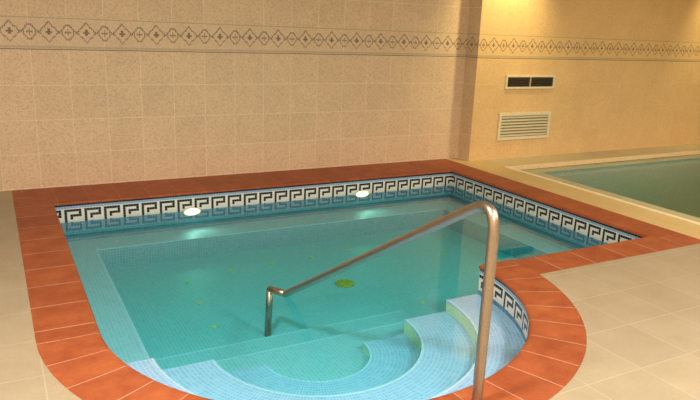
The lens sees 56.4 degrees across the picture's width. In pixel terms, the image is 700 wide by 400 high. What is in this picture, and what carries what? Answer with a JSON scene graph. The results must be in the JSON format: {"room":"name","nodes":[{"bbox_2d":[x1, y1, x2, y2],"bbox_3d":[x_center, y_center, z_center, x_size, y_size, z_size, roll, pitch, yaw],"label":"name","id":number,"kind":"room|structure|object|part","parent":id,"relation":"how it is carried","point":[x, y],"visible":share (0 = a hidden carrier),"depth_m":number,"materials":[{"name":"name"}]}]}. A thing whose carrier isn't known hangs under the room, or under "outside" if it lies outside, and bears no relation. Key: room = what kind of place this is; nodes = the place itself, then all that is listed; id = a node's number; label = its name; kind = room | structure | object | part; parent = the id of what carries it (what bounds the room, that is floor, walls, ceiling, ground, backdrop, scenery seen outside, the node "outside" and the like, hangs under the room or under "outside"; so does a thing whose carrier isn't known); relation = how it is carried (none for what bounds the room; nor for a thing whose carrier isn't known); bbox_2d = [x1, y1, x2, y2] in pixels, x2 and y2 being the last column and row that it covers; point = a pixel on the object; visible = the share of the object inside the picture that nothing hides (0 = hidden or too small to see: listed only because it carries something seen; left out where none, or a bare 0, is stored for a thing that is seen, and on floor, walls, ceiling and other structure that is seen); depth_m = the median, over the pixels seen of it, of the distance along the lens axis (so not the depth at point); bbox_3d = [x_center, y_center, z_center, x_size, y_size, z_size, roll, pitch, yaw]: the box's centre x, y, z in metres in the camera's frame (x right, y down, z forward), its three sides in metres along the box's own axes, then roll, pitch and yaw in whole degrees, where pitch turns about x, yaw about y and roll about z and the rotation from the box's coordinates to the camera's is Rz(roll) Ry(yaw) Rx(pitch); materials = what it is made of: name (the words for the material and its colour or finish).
{"room":"indoor swimming pool","nodes":[
{"label":"indoor swimming pool","id":0,"kind":"room"},
{"bbox_2d":[0,0,469,190],"bbox_3d":[-1.438,-1.277,6.355,6.255,3.300,0.200,-6,17,-28],"label":"wall","id":1,"kind":"structure","parent":0,"point":[92,92],"depth_m":6.38,"materials":[{"name":"tile"}]},
{"bbox_2d":[63,191,592,399],"bbox_3d":[0.219,0.671,4.855,4.102,0.354,3.759,-6,17,-28],"label":"pool water","id":2,"kind":"object","parent":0,"point":[374,338],"visible":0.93,"depth_m":4.94,"materials":[{"name":"teal liquid"}]},
{"bbox_2d":[54,172,451,230],"bbox_3d":[-0.665,-0.033,6.378,4.102,0.235,0.001,-6,17,-28],"label":"trim","id":3,"kind":"structure","parent":2,"relation":"attached to","point":[110,213],"depth_m":6.19,"materials":[{"name":"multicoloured tile"}]},
{"bbox_2d":[182,207,200,215],"bbox_3d":[-1.441,0.109,5.962,0.172,0.074,0.034,-6,17,-28],"label":"lamp","id":4,"kind":"object","parent":3,"relation":"attached to","point":[192,211],"visible":1,"depth_m":5.95,"materials":[{"name":"white plastic"}]},
{"bbox_2d":[354,190,368,196],"bbox_3d":[0.130,-0.062,6.796,0.172,0.074,0.034,-6,17,-28],"label":"lamp","id":5,"kind":"object","parent":3,"relation":"attached to","point":[362,193],"visible":1,"depth_m":6.78,"materials":[{"name":"white glass"}]},
{"bbox_2d":[335,279,353,287],"bbox_3d":[-0.041,0.675,5.328,0.156,0.021,0.156,-6,17,-28],"label":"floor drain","id":6,"kind":"object","parent":2,"relation":"on","point":[345,283],"visible":1,"depth_m":5.30,"materials":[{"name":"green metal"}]},
{"bbox_2d":[478,269,528,341],"bbox_3d":[0.093,0.810,3.315,2.414,0.235,1.207,-6,17,-28],"label":"trim","id":7,"kind":"structure","parent":2,"relation":"on","point":[504,298],"depth_m":4.05,"materials":[{"name":"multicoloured tile"}]},
{"bbox_2d":[450,172,642,245],"bbox_3d":[1.748,0.097,6.255,0.001,0.235,2.566,-6,17,-28],"label":"trim","id":8,"kind":"structure","parent":2,"relation":"attached to","point":[594,233],"depth_m":6.15,"materials":[{"name":"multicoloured tile"}]},
{"bbox_2d":[0,191,699,399],"bbox_3d":[3.110,0.690,4.115,11.800,0.200,8.867,-6,17,-28],"label":"floor","id":9,"kind":"structure","parent":0,"point":[640,314],"depth_m":3.45,"materials":[{"name":"beige tile"}]},
{"bbox_2d":[12,191,99,340],"bbox_3d":[-2.103,0.293,4.480,0.290,0.024,3.102,-6,17,-28],"label":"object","id":10,"kind":"structure","parent":9,"relation":"on","point":[60,306],"depth_m":3.89,"materials":[{"name":"tile"}]},
{"bbox_2d":[13,159,451,205],"bbox_3d":[-0.770,-0.212,6.585,4.695,0.024,0.564,-6,17,-28],"label":"trim","id":11,"kind":"structure","parent":9,"relation":"on","point":[69,195],"depth_m":6.31,"materials":[{"name":"tile"}]},
{"bbox_2d":[36,259,586,399],"bbox_3d":[0.163,0.732,3.169,2.966,0.024,1.483,-6,17,-28],"label":"pool edge","id":12,"kind":"structure","parent":9,"relation":"on","point":[553,351],"depth_m":3.01,"materials":[{"name":"tile"}]},
{"bbox_2d":[264,201,499,399],"bbox_3d":[0.016,0.467,3.449,0.080,1.390,1.978,-7,18,-33],"label":"handrail","id":13,"kind":"object","parent":12,"relation":"on","point":[492,215],"visible":1,"depth_m":2.67,"materials":[{"name":"metal"}]},
{"bbox_3d":[-0.541,0.749,4.342,0.045,0.345,0.067,-11,20,-40],"label":"leg","id":14,"kind":"part","parent":13,"relation":"part of","materials":[{"name":"metal"}]},
{"bbox_3d":[0.037,0.320,3.407,0.045,1.008,1.618,-7,18,-32],"label":"sloping rail","id":15,"kind":"part","parent":13,"relation":"part of","materials":[{"name":"metal"}]},
{"bbox_3d":[0.541,0.498,2.623,0.045,0.733,0.045,-6,17,-28],"label":"post","id":16,"kind":"part","parent":13,"relation":"part of","materials":[{"name":"metal"}]},
{"bbox_2d":[446,159,699,240],"bbox_3d":[1.820,-0.062,6.412,0.331,0.024,3.392,-6,17,-28],"label":"trim","id":17,"kind":"structure","parent":9,"relation":"on","point":[625,223],"depth_m":5.99,"materials":[{"name":"tile"}]},
{"bbox_2d":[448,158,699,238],"bbox_3d":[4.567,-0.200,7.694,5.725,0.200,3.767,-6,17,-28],"label":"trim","id":18,"kind":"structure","parent":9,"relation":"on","point":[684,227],"depth_m":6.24,"materials":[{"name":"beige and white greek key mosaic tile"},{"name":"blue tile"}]},
{"bbox_2d":[512,236,699,273],"bbox_3d":[1.930,0.379,4.766,1.759,0.024,0.290,-6,17,-28],"label":"trim","id":19,"kind":"structure","parent":9,"relation":"on","point":[541,264],"depth_m":4.67,"materials":[{"name":"tile"}]},
{"bbox_2d":[544,158,699,217],"bbox_3d":[4.880,0.092,7.968,4.968,0.720,2.290,-6,17,-28],"label":"swimming pool","id":20,"kind":"object","parent":9,"relation":"in","point":[674,185],"visible":0.14,"depth_m":8.78,"materials":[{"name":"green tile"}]},
{"bbox_2d":[505,154,699,224],"bbox_3d":[4.802,-0.223,7.680,5.318,0.030,2.730,-6,17,-28],"label":"trim","id":21,"kind":"structure","parent":20,"relation":"on","point":[540,171],"depth_m":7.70,"materials":[{"name":"cream beige tile"}]},
{"bbox_2d":[457,0,699,160],"bbox_3d":[3.800,-1.775,9.027,5.545,3.300,0.417,-6,17,-28],"label":"wall","id":22,"kind":"structure","parent":0,"point":[626,72],"depth_m":8.40,"materials":[{"name":"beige tile"}]},
{"bbox_2d":[496,112,550,140],"bbox_3d":[2.162,-0.920,8.093,0.843,0.330,0.022,-6,17,-28],"label":"air vent","id":23,"kind":"object","parent":22,"relation":"in","point":[524,125],"visible":1,"depth_m":8.08,"materials":[{"name":"beige metal"}]},
{"bbox_2d":[504,75,554,88],"bbox_3d":[2.203,-1.441,7.965,0.792,0.165,0.024,-6,17,-28],"label":"air vent","id":24,"kind":"object","parent":22,"relation":"in","point":[511,81],"visible":1,"depth_m":7.95,"materials":[{"name":"metal"}]},
{"bbox_2d":[484,144,699,169],"bbox_3d":[4.050,-0.574,9.026,5.320,0.200,0.408,-6,17,-28],"label":"trim","id":25,"kind":"structure","parent":22,"relation":"attached to","point":[689,147],"depth_m":8.53,"materials":[{"name":"beige tile"}]}
]}

